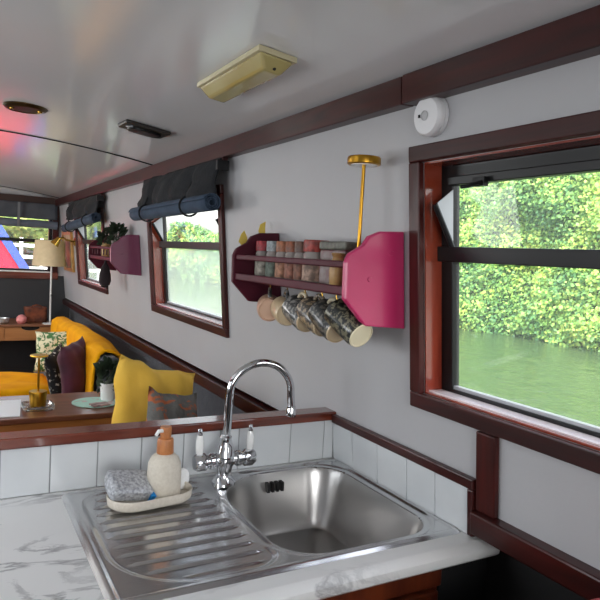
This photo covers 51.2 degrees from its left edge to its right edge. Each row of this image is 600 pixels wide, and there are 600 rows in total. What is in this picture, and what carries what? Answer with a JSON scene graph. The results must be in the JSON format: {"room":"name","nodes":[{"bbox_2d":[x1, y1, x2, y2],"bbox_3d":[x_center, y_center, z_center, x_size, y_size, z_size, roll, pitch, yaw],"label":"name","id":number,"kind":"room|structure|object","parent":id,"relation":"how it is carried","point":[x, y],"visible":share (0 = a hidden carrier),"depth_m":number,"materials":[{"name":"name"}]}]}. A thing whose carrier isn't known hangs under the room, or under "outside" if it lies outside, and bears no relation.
{"room":"ship interior","nodes":[
{"label":"ship interior","id":0,"kind":"room"},
{"bbox_2d":[0,188,69,370],"bbox_3d":[-3.017,-0.065,5.380,2.000,1.950,0.060,1,4,-29],"label":"wall","id":1,"kind":"structure","parent":0,"point":[15,294],"depth_m":5.66,"materials":[{"name":"black paint"}]},
{"bbox_2d":[0,220,52,272],"bbox_3d":[-2.891,-0.569,5.371,1.435,0.620,0.080,1,4,-29],"label":"window","id":2,"kind":"structure","parent":1,"relation":"in","point":[47,270],"depth_m":5.62,"materials":[{"name":"glass"},{"name":"black aluminium"},{"name":"mahogany"}]},
{"bbox_2d":[0,200,57,229],"bbox_3d":[-2.491,-0.753,5.505,0.678,0.227,0.075,1,4,-29],"label":"window blind","id":3,"kind":"object","parent":2,"relation":"attached to","point":[17,209],"visible":1,"depth_m":5.55,"materials":[{"name":"grey fabric"}]},
{"bbox_2d":[0,193,54,204],"bbox_3d":[-2.960,-0.908,5.275,1.768,0.060,0.030,1,4,-29],"label":"trim","id":4,"kind":"structure","parent":1,"relation":"attached to","point":[8,197],"depth_m":5.56,"materials":[{"name":"brown wood"}]},
{"bbox_2d":[0,271,57,279],"bbox_3d":[-3.001,-0.235,5.326,1.770,0.067,0.020,1,4,-29],"label":"trim","id":5,"kind":"structure","parent":1,"relation":"attached to","point":[3,274],"depth_m":5.63,"materials":[{"name":"brown wood"}]},
{"bbox_2d":[52,206,59,271],"bbox_3d":[-2.234,-0.559,5.722,0.053,0.613,0.020,1,4,-29],"label":"trim","id":6,"kind":"structure","parent":1,"relation":"attached to","point":[55,234],"depth_m":5.71,"materials":[{"name":"brown wood"}]},
{"bbox_2d":[0,216,101,266],"bbox_3d":[-10.209,-3.653,25.544,5.684,4.659,4.599,1,4,-29],"label":"tree","id":7,"kind":"object","parent":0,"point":[12,231],"visible":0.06,"depth_m":24.17,"materials":[{"name":"green plant"}]},
{"bbox_2d":[4,456,332,498],"bbox_3d":[-0.352,0.814,1.561,0.980,1.026,0.035,1,4,-29],"label":"wall partition","id":8,"kind":"structure","parent":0,"point":[332,456],"depth_m":1.44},
{"bbox_2d":[0,420,332,498],"bbox_3d":[-0.317,0.376,1.511,0.938,0.107,0.010,1,4,-29],"label":"tile backsplash","id":9,"kind":"structure","parent":8,"relation":"attached to","point":[46,469],"depth_m":1.45,"materials":[{"name":"grey tile"}]},
{"bbox_2d":[0,407,335,449],"bbox_3d":[-0.330,0.309,1.516,0.958,0.024,0.060,1,4,-29],"label":"trim","id":10,"kind":"structure","parent":8,"relation":"attached to","point":[129,430],"depth_m":1.47,"materials":[{"name":"brown wood"}]},
{"bbox_2d":[0,0,599,198],"bbox_3d":[-1.097,-0.657,1.977,1.860,0.146,7.820,1,4,-29],"label":"ceiling","id":11,"kind":"structure","parent":0,"point":[95,66],"depth_m":1.44,"materials":[{"name":"white paint"}]},
{"bbox_2d":[3,101,47,113],"bbox_3d":[-0.952,-0.663,2.173,0.146,0.016,0.146,1,4,-29],"label":"ceiling vent","id":12,"kind":"object","parent":11,"relation":"in","point":[22,107],"visible":1,"depth_m":2.15,"materials":[{"name":"gold metal"}]},
{"bbox_2d":[1,186,57,197],"bbox_3d":[-2.858,-0.951,5.126,1.682,0.080,0.008,1,4,-29],"label":"trim","id":13,"kind":"structure","parent":11,"relation":"attached to","point":[1,186],"depth_m":5.42,"materials":[{"name":"brown wood"}]},
{"bbox_2d":[0,130,152,164],"bbox_3d":[-1.434,-0.695,2.579,1.682,0.080,0.008,1,4,-29],"label":"trim","id":14,"kind":"structure","parent":11,"relation":"attached to","point":[0,130],"depth_m":2.81,"materials":[{"name":"black metal"}]},
{"bbox_2d":[118,119,170,138],"bbox_3d":[-0.561,-0.611,2.253,0.164,0.039,0.110,1,5,-32],"label":"ceiling vent","id":15,"kind":"object","parent":11,"relation":"in","point":[132,126],"visible":1,"depth_m":2.22,"materials":[{"name":"grey plastic"}]},
{"bbox_2d":[197,44,296,102],"bbox_3d":[-0.139,-0.527,1.494,0.091,0.046,0.379,1,4,-29],"label":"ceiling lamp","id":16,"kind":"object","parent":11,"relation":"attached to","point":[260,64],"visible":1,"depth_m":1.42,"materials":[{"name":"beige plastic"}]},
{"bbox_2d":[69,309,585,599],"bbox_3d":[-0.278,0.786,2.580,0.095,0.950,7.820,1,4,-29],"label":"wall","id":17,"kind":"structure","parent":0,"point":[507,578],"depth_m":1.30,"materials":[{"name":"black paint"}]},
{"bbox_2d":[62,299,279,412],"bbox_3d":[-1.038,0.218,3.801,0.080,0.048,4.660,1,4,-29],"label":"trim","id":18,"kind":"structure","parent":17,"relation":"attached to","point":[247,403],"depth_m":2.88,"materials":[{"name":"brown wood"}]},
{"bbox_2d":[59,55,599,569],"bbox_3d":[-0.314,-0.167,2.465,0.156,0.960,7.820,1,4,-29],"label":"wall","id":19,"kind":"structure","parent":0,"point":[305,188],"depth_m":1.57,"materials":[{"name":"white paint"}]},
{"bbox_2d":[51,236,74,246],"bbox_3d":[-1.904,-0.468,5.038,0.203,0.092,0.071,0,5,-37],"label":"wall sconce","id":20,"kind":"object","parent":19,"relation":"attached to","point":[56,241],"visible":0.94,"depth_m":4.99,"materials":[{"name":"gold metal"}]},
{"bbox_2d":[61,232,74,271],"bbox_3d":[-1.999,-0.419,5.396,0.053,0.340,0.460,1,4,-29],"label":"framed picture","id":21,"kind":"object","parent":19,"relation":"attached to","point":[69,248],"visible":0.8,"depth_m":5.33,"materials":[{"name":"brown wood"}]},
{"bbox_2d":[74,207,108,293],"bbox_3d":[-1.512,-0.366,4.592,0.132,0.568,1.058,1,4,-29],"label":"window","id":22,"kind":"structure","parent":19,"relation":"in","point":[81,242],"depth_m":5.00,"materials":[{"name":"brown wood"}]},
{"bbox_2d":[61,193,103,231],"bbox_3d":[-1.577,-0.607,4.471,0.088,0.240,1.230,1,4,-29],"label":"window blind","id":23,"kind":"object","parent":22,"relation":"attached to","point":[85,209],"visible":1,"depth_m":4.29,"materials":[{"name":"fabric"}]},
{"bbox_2d":[88,235,141,275],"bbox_3d":[-1.071,-0.268,3.600,0.170,0.220,0.612,1,4,-29],"label":"spice rack","id":24,"kind":"object","parent":19,"relation":"attached to","point":[125,257],"visible":0.96,"depth_m":3.35,"materials":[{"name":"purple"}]},
{"bbox_2d":[99,260,110,287],"bbox_3d":[-1.155,-0.156,3.709,0.072,0.162,0.072,1,4,-29],"label":"hanging bag","id":25,"kind":"object","parent":24,"relation":"hanging from","point":[104,275],"visible":0.99,"depth_m":3.69,"materials":[{"name":"black fabric"}]},
{"bbox_2d":[96,227,114,256],"bbox_3d":[-1.161,-0.348,3.735,0.110,0.185,0.140,2,4,-16],"label":"potted plant","id":26,"kind":"object","parent":24,"relation":"on","point":[101,235],"visible":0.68,"depth_m":3.71,"materials":[{"name":"green plant"}]},
{"bbox_2d":[106,221,128,244],"bbox_3d":[-1.020,-0.334,3.495,0.121,0.205,0.158,3,4,-6],"label":"potted plant","id":27,"kind":"object","parent":24,"relation":"on","point":[114,228],"visible":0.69,"depth_m":3.47,"materials":[{"name":"green plant"}]},
{"bbox_2d":[147,184,228,337],"bbox_3d":[-0.495,-0.183,2.773,0.132,0.568,1.003,1,4,-29],"label":"window","id":28,"kind":"structure","parent":19,"relation":"in","point":[156,233],"depth_m":2.89,"materials":[{"name":"brown wood"}]},
{"bbox_2d":[129,157,228,221],"bbox_3d":[-0.547,-0.439,2.619,0.098,0.214,1.049,1,4,-29],"label":"window blind","id":29,"kind":"object","parent":28,"relation":"attached to","point":[191,189],"visible":1,"depth_m":2.45,"materials":[{"name":"fabric"}]},
{"bbox_2d":[55,76,413,205],"bbox_3d":[-0.976,-0.672,3.530,0.081,0.077,5.035,1,4,-29],"label":"trim","id":30,"kind":"structure","parent":19,"relation":"attached to","point":[384,98],"depth_m":1.79,"materials":[{"name":"brown wood"}]},
{"bbox_2d":[238,221,265,244],"bbox_3d":[-0.136,-0.193,1.959,0.110,0.108,0.012,3,4,-7],"label":"leaf ornament","id":31,"kind":"object","parent":19,"relation":"attached to","point":[243,238],"visible":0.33,"depth_m":1.95,"materials":[{"name":"yellow metal"}]},
{"bbox_2d":[231,231,403,328],"bbox_3d":[0.019,-0.072,1.649,0.170,0.220,0.629,1,4,-29],"label":"spice rack","id":32,"kind":"object","parent":19,"relation":"attached to","point":[372,288],"visible":0.94,"depth_m":1.40,"materials":[{"name":"paint"}]},
{"bbox_2d":[254,241,266,275],"bbox_3d":[-0.110,-0.122,1.881,0.049,0.109,0.049,1,4,-29],"label":"spice jar","id":33,"kind":"object","parent":32,"relation":"on","point":[261,246],"visible":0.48,"depth_m":1.86,"materials":[{"name":"clear glass"}]},
{"bbox_2d":[265,241,276,277],"bbox_3d":[-0.075,-0.116,1.819,0.049,0.109,0.049,1,4,-29],"label":"spice jar","id":34,"kind":"object","parent":32,"relation":"on","point":[271,245],"visible":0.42,"depth_m":1.80,"materials":[{"name":"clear glass"}]},
{"bbox_2d":[274,241,285,278],"bbox_3d":[-0.045,-0.111,1.765,0.049,0.109,0.049,1,4,-29],"label":"spice jar","id":35,"kind":"object","parent":32,"relation":"on","point":[280,245],"visible":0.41,"depth_m":1.74,"materials":[{"name":"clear glass"}]},
{"bbox_2d":[284,241,294,279],"bbox_3d":[-0.018,-0.106,1.716,0.049,0.109,0.049,1,4,-29],"label":"spice jar","id":36,"kind":"object","parent":32,"relation":"on","point":[290,245],"visible":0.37,"depth_m":1.70,"materials":[{"name":"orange glass"}]},
{"bbox_2d":[293,241,304,280],"bbox_3d":[0.007,-0.101,1.671,0.049,0.109,0.049,1,4,-29],"label":"spice jar","id":37,"kind":"object","parent":32,"relation":"on","point":[297,268],"visible":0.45,"depth_m":1.65,"materials":[{"name":"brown glass"}]},
{"bbox_2d":[301,240,323,282],"bbox_3d":[0.041,-0.098,1.617,0.069,0.113,0.069,1,4,-29],"label":"spice jar","id":38,"kind":"object","parent":32,"relation":"on","point":[310,273],"visible":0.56,"depth_m":1.59,"materials":[{"name":"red glass"}]},
{"bbox_2d":[329,253,345,285],"bbox_3d":[0.086,-0.066,1.427,0.040,0.082,0.039,1,4,-29],"label":"spice jar","id":39,"kind":"object","parent":32,"relation":"on","point":[335,273],"visible":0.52,"depth_m":1.41,"materials":[{"name":"glass"}]},
{"bbox_2d":[319,241,361,283],"bbox_3d":[0.102,-0.086,1.519,0.068,0.110,0.119,1,4,-29],"label":"spice jar","id":40,"kind":"object","parent":32,"relation":"on","point":[328,247],"visible":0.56,"depth_m":1.51,"materials":[{"name":"glass"}]},
{"bbox_2d":[347,154,380,246],"bbox_3d":[0.137,-0.172,1.422,0.076,0.300,0.076,1,4,-29],"label":"lamp","id":41,"kind":"object","parent":32,"relation":"on","point":[362,161],"visible":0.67,"depth_m":1.41,"materials":[{"name":"gold metal"}]},
{"bbox_2d":[351,163,376,167],"bbox_3d":[0.144,-0.304,1.413,0.061,0.003,0.060,1,4,-29],"label":"diffuser","id":42,"kind":"object","parent":41,"relation":"attached to","point":[362,165],"depth_m":1.40,"materials":[{"name":"white plastic"}]},
{"bbox_3d":[-0.086,-0.034,1.787,0.004,0.024,0.018,1,4,-29],"label":"hook","id":43,"kind":"object","parent":32,"relation":"attached to","visible":0},
{"bbox_2d":[257,287,276,321],"bbox_3d":[-0.088,0.010,1.790,0.071,0.096,0.097,3,4,-4],"label":"mug","id":44,"kind":"object","parent":43,"relation":"hanging from","point":[264,302],"visible":0.73,"depth_m":1.75,"materials":[{"name":"beige"}]},
{"bbox_2d":[332,414,476,536],"bbox_3d":[0.222,0.399,1.496,0.029,0.126,0.540,1,4,-29],"label":"tile backsplash","id":45,"kind":"structure","parent":19,"relation":"attached to","point":[445,492],"depth_m":1.44,"materials":[{"name":"grey tile"}]},
{"bbox_2d":[414,97,448,136],"bbox_3d":[0.266,-0.377,1.281,0.034,0.085,0.084,1,4,-29],"label":"smoke detector","id":46,"kind":"object","parent":19,"relation":"attached to","point":[431,115],"visible":0.94,"depth_m":1.26,"materials":[{"name":"white plastic"}]},
{"bbox_2d":[476,431,498,518],"bbox_3d":[0.367,0.342,1.228,0.029,0.163,0.050,1,4,-29],"label":"trim","id":47,"kind":"structure","parent":19,"relation":"attached to","point":[487,445],"depth_m":1.22,"materials":[{"name":"brown wood"}]},
{"bbox_2d":[402,5,599,105],"bbox_3d":[0.876,-0.338,0.213,0.085,0.078,2.578,1,4,-29],"label":"trim","id":48,"kind":"structure","parent":19,"relation":"attached to","point":[575,37],"depth_m":1.06,"materials":[{"name":"brown wood"}]},
{"bbox_2d":[409,110,599,473],"bbox_3d":[0.518,-0.001,0.961,0.132,0.568,1.005,1,4,-29],"label":"window","id":49,"kind":"structure","parent":19,"relation":"in","point":[434,186],"depth_m":1.25,"materials":[{"name":"brown wood"}]},
{"bbox_2d":[470,511,599,599],"bbox_3d":[0.961,0.549,0.238,0.104,0.047,2.384,1,4,-29],"label":"trim","id":50,"kind":"structure","parent":19,"relation":"attached to","point":[566,570],"depth_m":1.11,"materials":[{"name":"brown wood"}]},
{"bbox_3d":[-1.207,1.267,2.109,2.200,0.050,7.820,1,4,-29],"label":"floor","id":51,"kind":"structure","parent":0,"visible":0},
{"bbox_2d":[0,370,47,396],"bbox_3d":[-1.963,0.775,3.857,0.793,0.606,0.667,1,4,-29],"label":"bench","id":52,"kind":"object","parent":51,"relation":"on","point":[12,382],"visible":0.31,"depth_m":3.86,"materials":[{"name":"yellow fabric"}]},
{"bbox_2d":[34,331,66,371],"bbox_3d":[-1.628,0.342,4.228,0.306,0.287,0.146,1,4,-29],"label":"cushion","id":53,"kind":"object","parent":52,"relation":"on","point":[46,342],"visible":0.43,"depth_m":4.18,"materials":[{"name":"green fabric"}]},
{"bbox_2d":[44,342,62,393],"bbox_3d":[-1.466,0.457,3.805,0.122,0.384,0.337,3,4,3],"label":"cushion","id":54,"kind":"object","parent":52,"relation":"on","point":[52,367],"visible":0.54,"depth_m":3.70,"materials":[{"name":"black fabric"}]},
{"bbox_2d":[0,318,50,340],"bbox_3d":[-2.758,0.557,5.230,1.225,0.760,0.480,1,4,-29],"label":"desk","id":55,"kind":"object","parent":51,"relation":"on","point":[12,330],"visible":0.31,"depth_m":5.20,"materials":[{"name":"brown wood"}]},
{"bbox_2d":[0,317,8,323],"bbox_3d":[-2.479,0.171,5.210,0.110,0.045,0.110,1,4,-29],"label":"bowl","id":56,"kind":"object","parent":55,"relation":"on","point":[3,320],"visible":1,"depth_m":5.18,"materials":[{"name":"silver metal"}]},
{"bbox_2d":[16,315,26,323],"bbox_3d":[-2.342,0.160,5.262,0.084,0.075,0.084,1,4,-29],"label":"pot","id":57,"kind":"object","parent":55,"relation":"on","point":[21,319],"visible":1,"depth_m":5.23,"materials":[{"name":"pink ceramic"}]},
{"bbox_2d":[24,304,47,322],"bbox_3d":[-2.283,0.113,5.405,0.181,0.165,0.129,1,4,-29],"label":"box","id":58,"kind":"object","parent":55,"relation":"on","point":[34,314],"visible":0.91,"depth_m":5.36,"materials":[{"name":"brown leather"}]},
{"bbox_2d":[32,239,65,324],"bbox_3d":[-2.130,-0.149,5.304,0.270,0.710,0.270,1,4,-29],"label":"table lamp","id":59,"kind":"object","parent":55,"relation":"on","point":[45,253],"visible":0.83,"depth_m":5.19,"materials":[{"name":"white fabric"}]},
{"bbox_2d":[0,391,117,431],"bbox_3d":[-1.243,0.825,2.669,0.970,0.750,0.415,1,4,-29],"label":"table","id":60,"kind":"object","parent":51,"relation":"on","point":[65,414],"visible":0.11,"depth_m":2.60,"materials":[{"name":"brown wood"}]},
{"bbox_2d":[0,400,20,417],"bbox_3d":[-1.313,0.450,2.566,0.317,0.003,0.281,1,4,-26],"label":"paper sheet","id":61,"kind":"object","parent":60,"relation":"on","point":[8,408],"visible":1,"depth_m":2.60,"materials":[{"name":"white paper"}]},
{"bbox_2d":[21,400,54,411],"bbox_3d":[-1.108,0.447,2.646,0.126,0.021,0.126,1,4,-29],"label":"glass ashtray","id":62,"kind":"object","parent":60,"relation":"on","point":[25,404],"visible":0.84,"depth_m":2.61,"materials":[{"name":"white"}]},
{"bbox_2d":[29,353,47,406],"bbox_3d":[-1.102,0.341,2.638,0.072,0.222,0.072,1,4,-29],"label":"lamp","id":63,"kind":"object","parent":62,"relation":"on","point":[37,397],"visible":0.94,"depth_m":2.62,"materials":[{"name":"gold metal"}]},
{"bbox_2d":[71,397,116,407],"bbox_3d":[-0.914,0.456,2.790,0.196,0.005,0.196,1,4,-29],"label":"mat","id":64,"kind":"object","parent":60,"relation":"on","point":[82,402],"visible":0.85,"depth_m":2.78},
{"bbox_2d":[89,401,109,406],"bbox_3d":[-0.876,0.456,2.736,0.081,0.006,0.051,-1,5,-44],"label":"leaflet","id":65,"kind":"object","parent":64,"relation":"on","point":[97,404],"visible":1,"depth_m":2.73,"materials":[{"name":"paper"}]},
{"bbox_2d":[93,355,119,400],"bbox_3d":[-0.870,0.350,2.838,0.123,0.204,0.118,5,4,28],"label":"potted plant","id":66,"kind":"object","parent":64,"relation":"on","point":[107,388],"visible":0.93,"depth_m":2.82,"materials":[{"name":"green plant"}]},
{"bbox_2d":[40,352,119,391],"bbox_3d":[-1.546,0.654,4.176,0.240,0.850,1.850,1,4,-29],"label":"sofa","id":67,"kind":"object","parent":51,"relation":"on","point":[113,357],"visible":0.02,"depth_m":3.44,"materials":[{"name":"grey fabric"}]},
{"bbox_2d":[58,337,85,392],"bbox_3d":[-1.296,0.420,3.600,0.205,0.402,0.215,1,4,-29],"label":"cushion","id":68,"kind":"object","parent":67,"relation":"on","point":[71,358],"visible":0.66,"depth_m":3.51,"materials":[{"name":"fabric"}]},
{"bbox_2d":[50,316,120,391],"bbox_3d":[-1.469,0.397,4.179,0.179,0.451,1.718,1,4,-29],"label":"throw","id":69,"kind":"object","parent":67,"relation":"on","point":[97,345],"visible":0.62,"depth_m":3.67,"materials":[{"name":"yellow fabric"}]},
{"bbox_2d":[322,569,441,599],"bbox_3d":[-0.251,0.919,1.275,0.880,0.866,0.576,1,4,-29],"label":"base cabinet","id":70,"kind":"object","parent":51,"relation":"on","point":[422,586],"visible":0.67,"depth_m":1.20,"materials":[{"name":"brown wood"}]},
{"bbox_2d":[0,457,499,599],"bbox_3d":[-0.170,0.472,1.272,1.003,0.034,0.570,1,4,-29],"label":"countertop","id":71,"kind":"structure","parent":70,"relation":"on","point":[43,556],"depth_m":1.12,"materials":[{"name":"stone"}]},
{"bbox_2d":[192,359,295,488],"bbox_3d":[-0.130,0.289,1.503,0.255,0.298,0.056,1,4,-29],"label":"mixer tap","id":72,"kind":"object","parent":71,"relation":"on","point":[225,456],"visible":1,"depth_m":1.47,"materials":[{"name":"silver metal"}]},
{"bbox_2d":[212,434,235,487],"bbox_3d":[-0.178,0.377,1.485,0.056,0.118,0.056,1,4,-29],"label":"tap","id":73,"kind":"object","parent":72,"relation":"attached to","point":[224,457],"depth_m":1.47,"materials":[{"name":"silver metal"}]},
{"bbox_2d":[61,459,460,599],"bbox_3d":[-0.098,0.528,1.342,0.720,0.157,0.493,1,4,-29],"label":"sink","id":74,"kind":"object","parent":71,"relation":"in","point":[286,518],"visible":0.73,"depth_m":1.30,"materials":[{"name":"silver metal"}]},
{"bbox_2d":[106,481,191,512],"bbox_3d":[-0.324,0.423,1.357,0.188,0.022,0.100,0,5,-37],"label":"sink caddy","id":75,"kind":"object","parent":74,"relation":"on","point":[185,494],"visible":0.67,"depth_m":1.31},
{"bbox_2d":[104,469,156,500],"bbox_3d":[-0.358,0.397,1.337,0.115,0.072,0.069,0,5,-39],"label":"sponge","id":76,"kind":"object","parent":75,"relation":"on","point":[120,484],"visible":0.8,"depth_m":1.32,"materials":[{"name":"silver fabric"}]},
{"bbox_2d":[147,425,180,498],"bbox_3d":[-0.296,0.352,1.371,0.074,0.155,0.074,1,4,-29],"label":"soap dispenser","id":77,"kind":"object","parent":75,"relation":"on","point":[164,466],"visible":0.94,"depth_m":1.35,"materials":[{"name":"beige ceramic"}]},
{"bbox_2d":[147,452,180,498],"bbox_3d":[-0.298,0.381,1.373,0.074,0.096,0.074,1,4,-29],"label":"bottle","id":78,"kind":"object","parent":77,"relation":"attached to","point":[164,468],"depth_m":1.34,"materials":[{"name":"beige ceramic"}]},
{"bbox_2d":[180,468,189,489],"bbox_3d":[-0.273,0.404,1.422,0.026,0.049,0.049,5,4,26],"label":"brush","id":79,"kind":"object","parent":75,"relation":"on","point":[185,476],"visible":0.5,"depth_m":1.42,"materials":[{"name":"white plastic"}]},
{"bbox_3d":[-0.442,0.984,2.124,0.620,0.600,0.950,1,4,-29],"label":"bench","id":80,"kind":"object","parent":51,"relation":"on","visible":0},
{"bbox_2d":[113,355,191,423],"bbox_3d":[-0.516,0.447,2.173,0.182,0.534,0.478,4,4,14],"label":"cushion","id":81,"kind":"object","parent":80,"relation":"on","point":[134,379],"visible":0.29,"depth_m":2.09,"materials":[{"name":"yellow fabric"}]},
{"bbox_2d":[147,387,198,420],"bbox_3d":[-0.392,0.475,1.898,0.138,0.428,0.296,6,5,37],"label":"cushion","id":82,"kind":"object","parent":80,"relation":"on","point":[161,405],"visible":0.15,"depth_m":1.90,"materials":[{"name":"grey fabric"}]},
{"label":"outside","id":83,"kind":"structure","parent":0,"visible":0},
{"bbox_2d":[23,253,599,426],"bbox_3d":[-17.007,-1.282,19.115,29.000,0.001,70.000,1,4,-29],"label":"canal water","id":84,"kind":"structure","parent":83,"point":[558,379],"depth_m":6.45,"materials":[{"name":"green liquid"}]},
{"bbox_2d":[14,237,100,279],"bbox_3d":[-6.479,-1.061,17.001,4.300,1.150,0.110,1,4,-29],"label":"fence","id":85,"kind":"object","parent":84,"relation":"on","point":[20,244],"visible":0.08,"depth_m":16.55,"materials":[{"name":"white paint"}]},
{"bbox_3d":[-0.037,-0.026,1.699,0.004,0.023,0.018,1,4,-29],"label":"hook","id":86,"kind":"object","parent":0,"visible":0},
{"bbox_2d":[270,289,291,325],"bbox_3d":[-0.039,0.019,1.704,0.071,0.097,0.098,3,4,-11],"label":"mug","id":87,"kind":"object","parent":86,"relation":"hanging from","point":[276,305],"visible":0.59,"depth_m":1.67,"materials":[{"name":"beige ceramic"}]},
{"bbox_3d":[0.011,-0.016,1.614,0.004,0.024,0.018,1,4,-29],"label":"hook","id":88,"kind":"object","parent":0,"visible":0},
{"bbox_2d":[282,291,309,331],"bbox_3d":[0.003,0.028,1.631,0.073,0.103,0.109,1,4,-29],"label":"mug","id":89,"kind":"object","parent":88,"relation":"hanging from","point":[289,305],"visible":0.52,"depth_m":1.61,"materials":[{"name":"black ceramic"}]},
{"bbox_3d":[0.052,-0.009,1.542,0.004,0.024,0.018,1,4,-29],"label":"hook","id":90,"kind":"object","parent":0,"visible":0},
{"bbox_2d":[296,294,324,336],"bbox_3d":[0.041,0.035,1.561,0.071,0.104,0.110,1,4,-29],"label":"mug","id":91,"kind":"object","parent":90,"relation":"hanging from","point":[302,309],"visible":0.35,"depth_m":1.55,"materials":[{"name":"beige ceramic"}]},
{"bbox_3d":[0.085,-0.001,1.472,0.004,0.027,0.018,1,4,-29],"label":"hook","id":92,"kind":"object","parent":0,"visible":0},
{"bbox_2d":[308,297,342,342],"bbox_3d":[0.071,0.045,1.495,0.071,0.106,0.112,1,4,-29],"label":"mug","id":93,"kind":"object","parent":92,"relation":"hanging from","point":[316,312],"visible":0.46,"depth_m":1.48,"materials":[{"name":"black ceramic"}]},
{"bbox_3d":[0.129,0.004,1.401,0.004,0.024,0.018,1,4,-29],"label":"hook","id":94,"kind":"object","parent":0,"visible":0},
{"bbox_2d":[324,298,372,346],"bbox_3d":[0.111,0.049,1.424,0.070,0.108,0.120,0,5,-37],"label":"mug","id":95,"kind":"object","parent":94,"relation":"hanging from","point":[337,314],"visible":0.73,"depth_m":1.40,"materials":[{"name":"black ceramic"}]},
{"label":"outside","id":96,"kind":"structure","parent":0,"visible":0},
{"bbox_2d":[23,253,95,268],"bbox_3d":[-22.225,-2.612,35.615,36.000,0.200,36.000,1,4,-29],"label":"grassy bank","id":97,"kind":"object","parent":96,"point":[23,253],"visible":0.02,"depth_m":31.47,"materials":[{"name":"green plant"}]},
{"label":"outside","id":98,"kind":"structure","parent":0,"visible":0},
{"bbox_2d":[0,225,29,268],"bbox_3d":[-3.885,-0.435,6.939,2.000,2.275,2.880,1,4,-29],"label":"canvas cover","id":99,"kind":"object","parent":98,"point":[10,257],"visible":0.02,"depth_m":6.52,"materials":[{"name":"blue"}]},
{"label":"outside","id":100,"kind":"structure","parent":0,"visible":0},
{"bbox_2d":[167,172,599,351],"bbox_3d":[0.233,-1.605,14.963,1.420,3.473,34.074,1,4,-29],"label":"hedge","id":101,"kind":"object","parent":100,"point":[553,305],"visible":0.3,"depth_m":9.37,"materials":[{"name":"green plant"}]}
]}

